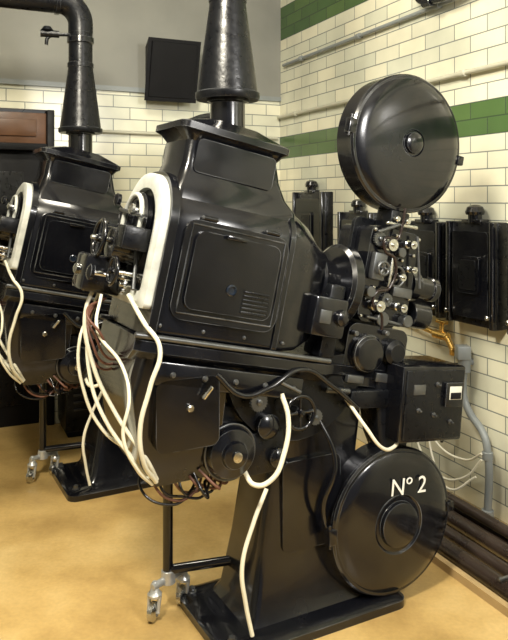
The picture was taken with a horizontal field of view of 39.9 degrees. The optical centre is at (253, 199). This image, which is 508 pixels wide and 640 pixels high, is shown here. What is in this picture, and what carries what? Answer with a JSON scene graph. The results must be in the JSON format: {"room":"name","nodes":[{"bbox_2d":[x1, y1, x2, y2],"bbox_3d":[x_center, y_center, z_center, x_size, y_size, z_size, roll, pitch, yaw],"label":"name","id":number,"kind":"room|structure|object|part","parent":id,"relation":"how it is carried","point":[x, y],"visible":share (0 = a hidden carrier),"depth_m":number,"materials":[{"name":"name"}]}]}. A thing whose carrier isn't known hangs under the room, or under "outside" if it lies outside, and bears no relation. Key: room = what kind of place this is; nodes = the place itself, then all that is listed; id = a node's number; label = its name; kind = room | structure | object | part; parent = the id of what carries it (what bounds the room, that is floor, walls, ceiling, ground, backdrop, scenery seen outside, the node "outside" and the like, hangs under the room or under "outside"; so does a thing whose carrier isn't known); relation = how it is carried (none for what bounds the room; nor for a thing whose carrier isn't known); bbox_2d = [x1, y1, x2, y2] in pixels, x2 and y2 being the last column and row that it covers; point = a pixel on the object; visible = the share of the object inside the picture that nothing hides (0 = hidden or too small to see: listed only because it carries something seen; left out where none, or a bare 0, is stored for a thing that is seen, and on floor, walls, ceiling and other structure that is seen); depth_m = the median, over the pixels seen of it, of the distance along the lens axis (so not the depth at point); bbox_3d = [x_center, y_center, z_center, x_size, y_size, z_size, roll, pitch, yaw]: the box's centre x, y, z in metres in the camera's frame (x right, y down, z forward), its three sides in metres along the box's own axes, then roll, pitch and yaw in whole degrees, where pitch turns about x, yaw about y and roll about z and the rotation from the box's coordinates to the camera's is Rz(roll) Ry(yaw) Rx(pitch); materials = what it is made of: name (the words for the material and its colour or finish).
{"room":"cinema projection room","nodes":[
{"label":"cinema projection room","id":0,"kind":"room"},
{"bbox_2d":[0,0,280,423],"bbox_3d":[-1.648,-0.200,5.001,4.000,3.600,0.212,0,0,-24],"label":"wall","id":1,"kind":"structure","parent":0,"point":[122,29],"depth_m":5.21,"materials":[{"name":"paint"}]},
{"bbox_2d":[0,111,45,406],"bbox_3d":[-1.896,0.415,4.846,0.880,2.070,0.050,0,0,-24],"label":"door","id":2,"kind":"structure","parent":1,"relation":"in","point":[10,182],"depth_m":4.93,"materials":[{"name":"brown wood"}]},
{"bbox_3d":[-1.909,0.200,4.851,0.600,0.800,0.020,0,0,-24],"label":"panel","id":3,"kind":"part","parent":2,"relation":"part of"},
{"bbox_3d":[-1.909,1.100,4.851,0.600,0.700,0.020,0,0,-24],"label":"panel","id":4,"kind":"part","parent":2,"relation":"part of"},
{"bbox_2d":[0,150,39,427],"bbox_3d":[-1.910,0.625,4.877,0.880,1.950,0.040,0,0,-24],"label":"door leaf","id":5,"kind":"structure","parent":2,"relation":"attached to","point":[26,162],"depth_m":4.97,"materials":[{"name":"brown wood"}]},
{"bbox_3d":[-1.896,-0.505,4.846,0.880,0.230,0.050,0,0,-24],"label":"transom panel","id":6,"kind":"part","parent":2,"relation":"part of","materials":[{"name":"brown wood"}]},
{"bbox_2d":[0,142,46,150],"bbox_3d":[-1.896,-0.375,4.845,0.880,0.050,0.130,0,0,-24],"label":"rail","id":7,"kind":"object","parent":2,"relation":"attached to","point":[3,145],"depth_m":4.90,"materials":[{"name":"black wood"}]},
{"bbox_2d":[45,110,53,424],"bbox_3d":[-1.470,0.480,5.033,0.050,2.240,0.140,0,0,-24],"label":"frame","id":8,"kind":"object","parent":1,"relation":"attached to","point":[49,113],"visible":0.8,"depth_m":4.97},
{"bbox_2d":[0,78,280,101],"bbox_3d":[-1.604,-0.823,4.905,4.000,0.035,0.026,0,0,-24],"label":"trim","id":9,"kind":"structure","parent":1,"relation":"attached to","point":[2,80],"depth_m":5.01,"materials":[{"name":"grey paint"}]},
{"bbox_2d":[144,37,200,102],"bbox_3d":[-0.624,-0.950,5.213,0.400,0.440,0.270,0,0,-24],"label":"loudspeaker","id":10,"kind":"object","parent":1,"relation":"attached to","point":[171,65],"visible":1,"depth_m":5.14,"materials":[{"name":"black plastic"}]},
{"bbox_2d":[103,130,277,139],"bbox_3d":[-0.594,-0.500,5.352,1.710,0.033,0.041,0,0,-24],"label":"conduit","id":11,"kind":"object","parent":1,"relation":"attached to","point":[104,131],"visible":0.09,"depth_m":5.20,"materials":[{"name":"beige metal"}]},
{"bbox_2d":[0,423,507,639],"bbox_3d":[-0.083,1.650,1.544,4.400,0.100,7.800,0,0,-24],"label":"floor","id":12,"kind":"structure","parent":0,"point":[83,570],"depth_m":3.02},
{"bbox_2d":[58,380,94,437],"bbox_3d":[-1.045,1.205,4.954,0.660,0.790,0.365,0,0,-24],"label":"base cabinet","id":13,"kind":"object","parent":12,"relation":"on","point":[73,412],"visible":0.21,"depth_m":4.71,"materials":[{"name":"black metal"}]},
{"bbox_2d":[0,113,209,501],"bbox_3d":[-0.737,0.538,4.061,1.624,2.123,0.537,0,0,-28],"label":"projector","id":14,"kind":"object","parent":12,"relation":"on","point":[50,219],"visible":0.46,"depth_m":3.73,"materials":[{"name":"black metal"}]},
{"bbox_3d":[-1.108,0.720,3.674,0.230,0.240,0.035,0,0,-28],"label":"cabinet door","id":15,"kind":"part","parent":14,"relation":"part of","materials":[{"name":"black metal"}]},
{"bbox_2d":[0,0,102,152],"bbox_3d":[-1.903,-0.701,3.510,2.293,0.972,0.244,0,0,-26],"label":"flue","id":16,"kind":"object","parent":14,"relation":"attached to","point":[80,118],"visible":0.94,"depth_m":3.89,"materials":[{"name":"black metal"}]},
{"bbox_3d":[-1.064,-0.895,3.904,0.199,0.074,0.040,0,0,-25],"label":"damper rod","id":17,"kind":"part","parent":16,"relation":"part of","materials":[{"name":"black metal"}]},
{"bbox_3d":[-0.956,0.633,3.747,0.580,0.080,0.020,14,-7,-27],"label":"skirt panel","id":18,"kind":"part","parent":14,"relation":"part of","materials":[{"name":"black metal"}]},
{"bbox_3d":[-1.094,1.180,4.036,0.301,0.560,0.060,0,0,-6],"label":"support leg","id":19,"kind":"part","parent":14,"relation":"part of","materials":[{"name":"black metal"}]},
{"bbox_3d":[-0.960,0.267,3.730,0.410,0.340,0.019,14,-7,-27],"label":"door","id":20,"kind":"part","parent":14,"relation":"part of","materials":[{"name":"black metal"}]},
{"bbox_3d":[-1.014,0.890,3.869,0.200,0.200,0.320,0,0,-28],"label":"drive motor","id":21,"kind":"part","parent":14,"relation":"part of","materials":[{"name":"black metal"}]},
{"bbox_2d":[32,146,122,213],"bbox_3d":[-0.988,-0.100,3.951,0.525,0.340,0.340,14,-7,-27],"label":"hood","id":22,"kind":"object","parent":14,"relation":"attached to","point":[70,180],"depth_m":3.80,"materials":[{"name":"black metal"}]},
{"bbox_3d":[-0.948,-0.126,3.827,0.320,0.120,0.020,14,-7,-27],"label":"hood panel","id":23,"kind":"part","parent":14,"relation":"part of","materials":[{"name":"black metal"}]},
{"bbox_2d":[72,74,464,639],"bbox_3d":[0.143,0.538,2.756,1.624,2.123,0.537,0,0,-28],"label":"projector","id":24,"kind":"object","parent":12,"relation":"on","point":[233,346],"visible":1,"depth_m":2.60,"materials":[{"name":"black metal"}]},
{"bbox_3d":[-0.394,0.138,2.494,0.015,0.364,0.312,14,-7,-27],"label":"inset panel","id":25,"kind":"part","parent":24,"relation":"part of","materials":[{"name":"metal"}]},
{"bbox_3d":[-0.228,0.720,2.369,0.230,0.240,0.035,0,0,-28],"label":"cabinet door","id":26,"kind":"part","parent":24,"relation":"part of","materials":[{"name":"black metal"}]},
{"bbox_3d":[-0.214,1.180,2.731,0.301,0.560,0.060,0,0,-6],"label":"support leg","id":27,"kind":"part","parent":24,"relation":"part of","materials":[{"name":"black metal"}]},
{"bbox_2d":[155,118,294,221],"bbox_3d":[-0.108,-0.100,2.646,0.525,0.340,0.340,14,-7,-27],"label":"hood","id":28,"kind":"object","parent":24,"relation":"attached to","point":[216,167],"depth_m":2.50,"materials":[{"name":"black metal"}]},
{"bbox_2d":[195,0,259,127],"bbox_3d":[-0.100,-1.107,2.650,0.244,1.785,0.244,0,0,0],"label":"flue","id":29,"kind":"object","parent":24,"relation":"attached to","point":[227,79],"visible":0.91,"depth_m":2.58,"materials":[{"name":"black metal"}]},
{"bbox_3d":[-0.076,0.633,2.442,0.580,0.080,0.020,14,-7,-27],"label":"skirt panel","id":30,"kind":"part","parent":24,"relation":"part of","materials":[{"name":"black metal"}]},
{"bbox_3d":[-0.080,0.267,2.425,0.410,0.340,0.019,14,-7,-27],"label":"door","id":31,"kind":"part","parent":24,"relation":"part of","materials":[{"name":"black metal"}]},
{"bbox_3d":[-0.134,0.890,2.564,0.200,0.200,0.320,0,0,-28],"label":"drive motor","id":32,"kind":"part","parent":24,"relation":"part of","materials":[{"name":"black metal"}]},
{"bbox_3d":[-0.068,-0.126,2.522,0.320,0.120,0.020,14,-7,-27],"label":"hood panel","id":33,"kind":"part","parent":24,"relation":"part of","materials":[{"name":"black metal"}]},
{"bbox_3d":[0.212,1.150,2.680,0.260,0.340,0.040,0,0,-28],"label":"column access door","id":34,"kind":"part","parent":24,"relation":"part of","materials":[{"name":"black metal"}]},
{"bbox_3d":[0.267,0.436,2.610,0.050,0.050,0.009,14,-7,-27],"label":"dowser name plate","id":35,"kind":"part","parent":24,"relation":"part of","materials":[{"name":"grey metal"}]},
{"bbox_3d":[0.452,0.604,2.749,0.144,0.144,0.008,14,-7,-27],"label":"drum trim","id":36,"kind":"part","parent":24,"relation":"part of","materials":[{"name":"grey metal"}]},
{"bbox_3d":[0.506,0.309,2.961,0.300,0.440,0.020,14,-7,-27],"label":"mechanism plate","id":37,"kind":"part","parent":24,"relation":"part of","materials":[{"name":"black metal"}]},
{"bbox_3d":[0.514,0.272,2.786,0.037,0.064,0.059,0,0,38],"label":"inching knob","id":38,"kind":"part","parent":24,"relation":"part of","materials":[{"name":"grey metal"}]},
{"bbox_3d":[0.650,0.745,2.745,0.060,0.040,0.005,7,-3,-28],"label":"name plate","id":39,"kind":"part","parent":24,"relation":"part of","materials":[{"name":"grey metal"}]},
{"bbox_3d":[0.717,0.813,2.786,0.300,0.270,0.010,7,-3,-28],"label":"plate","id":40,"kind":"part","parent":24,"relation":"part of","materials":[{"name":"black metal"}]},
{"bbox_3d":[0.803,0.783,2.819,0.095,0.100,0.020,7,-3,-28],"label":"ammeter frame","id":41,"kind":"part","parent":24,"relation":"part of","materials":[{"name":"black metal"}]},
{"bbox_2d":[432,553,507,616],"bbox_3d":[1.306,1.583,1.981,0.030,0.035,4.250,0,0,-24],"label":"kerb","id":42,"kind":"object","parent":12,"relation":"on","point":[480,590],"depth_m":2.87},
{"bbox_2d":[437,491,507,600],"bbox_3d":[1.478,1.540,2.196,0.420,0.116,4.500,0,0,-24],"label":"bundle","id":43,"kind":"object","parent":12,"relation":"on","point":[472,522],"visible":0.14,"depth_m":3.13,"materials":[{"name":"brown metal"}]},
{"bbox_2d":[280,0,507,524],"bbox_3d":[1.871,-0.200,2.320,0.200,3.600,7.600,0,0,-24],"label":"wall","id":44,"kind":"structure","parent":0,"point":[456,36],"depth_m":3.91,"materials":[{"name":"white tile"}]},
{"bbox_2d":[292,180,332,251],"bbox_3d":[0.414,0.137,5.150,0.120,0.567,0.460,0,0,-24],"label":"box","id":45,"kind":"object","parent":44,"relation":"attached to","point":[312,207],"visible":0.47,"depth_m":5.02,"materials":[{"name":"black metal"}]},
{"bbox_3d":[0.311,0.180,5.335,0.035,0.480,0.030,0,0,-24],"label":"guide rail","id":46,"kind":"part","parent":45,"relation":"part of","materials":[{"name":"metal"}]},
{"bbox_3d":[0.377,0.185,5.133,0.006,0.150,0.120,0,0,-24],"label":"port glass","id":47,"kind":"part","parent":45,"relation":"part of","materials":[{"name":"black glass"}]},
{"bbox_3d":[0.384,0.185,5.137,0.014,0.190,0.160,0,0,-24],"label":"port opening frame","id":48,"kind":"part","parent":45,"relation":"part of","materials":[{"name":"black metal"}]},
{"bbox_3d":[0.398,0.185,5.143,0.020,0.390,0.360,0,0,-24],"label":"shutter plate","id":49,"kind":"part","parent":45,"relation":"part of","materials":[{"name":"black metal"}]},
{"bbox_3d":[0.485,0.180,4.952,0.035,0.480,0.030,0,0,-24],"label":"guide rail","id":50,"kind":"part","parent":45,"relation":"part of","materials":[{"name":"black metal"}]},
{"bbox_2d":[337,199,376,243],"bbox_3d":[0.674,0.272,4.577,0.120,0.557,0.400,0,0,-24],"label":"box","id":51,"kind":"object","parent":44,"relation":"attached to","point":[358,205],"visible":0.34,"depth_m":4.57,"materials":[{"name":"black metal"}]},
{"bbox_3d":[0.584,0.315,4.733,0.035,0.470,0.030,0,0,-24],"label":"guide rail","id":52,"kind":"part","parent":51,"relation":"part of","materials":[{"name":"black metal"}]},
{"bbox_3d":[0.658,0.320,4.569,0.020,0.380,0.300,0,0,-24],"label":"shutter plate","id":53,"kind":"part","parent":51,"relation":"part of","materials":[{"name":"black metal"}]},
{"bbox_3d":[0.697,0.315,4.587,0.070,0.470,0.400,0,0,-24],"label":"guide frame","id":54,"kind":"part","parent":51,"relation":"part of","materials":[{"name":"black metal"}]},
{"bbox_3d":[0.732,0.315,4.405,0.035,0.470,0.030,0,0,-24],"label":"guide rail","id":55,"kind":"part","parent":51,"relation":"part of","materials":[{"name":"metal"}]},
{"bbox_2d":[282,0,456,66],"bbox_3d":[1.556,-1.080,2.714,0.051,0.038,6.380,0,0,-24],"label":"conduit","id":56,"kind":"object","parent":44,"relation":"attached to","point":[436,6],"visible":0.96,"depth_m":4.45,"materials":[{"name":"grey metal"}]},
{"bbox_2d":[277,60,507,118],"bbox_3d":[1.537,-0.670,2.755,0.052,0.042,6.470,0,0,-24],"label":"conduit","id":57,"kind":"object","parent":44,"relation":"attached to","point":[464,72],"visible":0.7,"depth_m":3.82,"materials":[{"name":"beige metal"}]},
{"bbox_2d":[407,206,445,317],"bbox_3d":[0.963,0.337,3.939,0.120,0.607,0.330,0,0,-24],"label":"box","id":58,"kind":"object","parent":44,"relation":"attached to","point":[431,232],"visible":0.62,"depth_m":3.84,"materials":[{"name":"black metal"}]},
{"bbox_3d":[0.925,0.385,3.922,0.006,0.150,0.120,0,0,-24],"label":"port glass","id":59,"kind":"part","parent":58,"relation":"part of","materials":[{"name":"black glass"}]},
{"bbox_3d":[0.946,0.385,3.931,0.020,0.430,0.230,0,0,-24],"label":"shutter plate","id":60,"kind":"part","parent":58,"relation":"part of","materials":[{"name":"black metal"}]},
{"bbox_3d":[0.933,0.385,3.925,0.014,0.190,0.160,0,0,-24],"label":"port opening frame","id":61,"kind":"part","parent":58,"relation":"part of","materials":[{"name":"black metal"}]},
{"bbox_3d":[1.007,0.380,3.800,0.035,0.520,0.030,0,0,-24],"label":"guide rail","id":62,"kind":"part","parent":58,"relation":"part of","materials":[{"name":"black metal"}]},
{"bbox_2d":[415,0,445,7],"bbox_3d":[1.164,-1.529,3.441,0.098,0.933,1.283,0,0,-27],"label":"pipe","id":63,"kind":"object","parent":44,"relation":"attached to","point":[424,3],"visible":1,"depth_m":3.84,"materials":[{"name":"black metal"}]},
{"bbox_2d":[421,319,453,355],"bbox_3d":[0.885,0.743,4.185,0.075,0.175,0.989,0,0,-23],"label":"tap","id":64,"kind":"object","parent":44,"relation":"attached to","point":[440,334],"visible":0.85,"depth_m":3.80,"materials":[{"name":"gold metal"}]},
{"bbox_2d":[416,363,482,490],"bbox_3d":[1.007,1.179,3.779,0.126,0.654,0.614,0,0,-16],"label":"wires","id":65,"kind":"object","parent":44,"relation":"attached to","point":[441,441],"visible":0.33,"depth_m":3.62,"materials":[{"name":"white plastic"}]},
{"bbox_2d":[454,344,493,516],"bbox_3d":[1.123,1.180,3.585,0.104,0.840,0.239,0,0,-17],"label":"conduit","id":66,"kind":"object","parent":44,"relation":"attached to","point":[462,352],"visible":0.86,"depth_m":3.53,"materials":[{"name":"grey metal"}]},
{"bbox_2d":[444,205,507,330],"bbox_3d":[1.124,0.332,3.583,0.120,0.617,0.360,0,0,-24],"label":"box","id":67,"kind":"object","parent":44,"relation":"attached to","point":[476,247],"visible":0.98,"depth_m":3.52,"materials":[{"name":"black metal"}]},
{"bbox_3d":[1.042,0.375,3.722,0.035,0.530,0.030,0,0,-24],"label":"guide rail","id":68,"kind":"part","parent":67,"relation":"part of","materials":[{"name":"black metal"}]},
{"bbox_3d":[1.086,0.380,3.567,0.006,0.150,0.120,0,0,-24],"label":"port glass","id":69,"kind":"part","parent":67,"relation":"part of","materials":[{"name":"black glass"}]},
{"bbox_3d":[1.093,0.380,3.570,0.014,0.190,0.160,0,0,-24],"label":"port opening frame","id":70,"kind":"part","parent":67,"relation":"part of","materials":[{"name":"black metal"}]},
{"bbox_3d":[1.107,0.380,3.576,0.020,0.440,0.260,0,0,-24],"label":"shutter plate","id":71,"kind":"part","parent":67,"relation":"part of","materials":[{"name":"black metal"}]},
{"bbox_3d":[1.174,0.375,3.430,0.035,0.530,0.030,0,0,-24],"label":"guide rail","id":72,"kind":"part","parent":67,"relation":"part of","materials":[{"name":"black metal"}]},
{"bbox_2d":[505,224,507,333],"bbox_3d":[1.305,0.332,3.183,0.120,0.617,0.360,0,0,-24],"label":"box","id":73,"kind":"object","parent":44,"relation":"attached to","point":[506,322],"visible":1,"depth_m":3.32,"materials":[{"name":"black metal"}]},
{"bbox_3d":[1.223,0.375,3.321,0.035,0.530,0.030,0,0,-24],"label":"guide rail","id":74,"kind":"part","parent":73,"relation":"part of","materials":[{"name":"black metal"}]},
{"bbox_3d":[-2.326,0.480,4.645,0.070,2.240,0.140,0,0,-24],"label":"frame","id":75,"kind":"object","parent":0,"visible":0},
{"bbox_2d":[0,118,35,136],"bbox_3d":[-1.883,-0.510,4.818,0.740,0.120,0.020,0,0,-24],"label":"transom moulding","id":76,"kind":"object","parent":75,"relation":"attached to","point":[8,126],"visible":1,"depth_m":4.91,"materials":[{"name":"brown wood"}]},
{"bbox_3d":[-1.883,-0.510,4.818,0.740,0.120,0.020,0,0,-24],"label":"moulding","id":77,"kind":"part","parent":76,"relation":"part of","materials":[{"name":"brown wood"}]}
]}

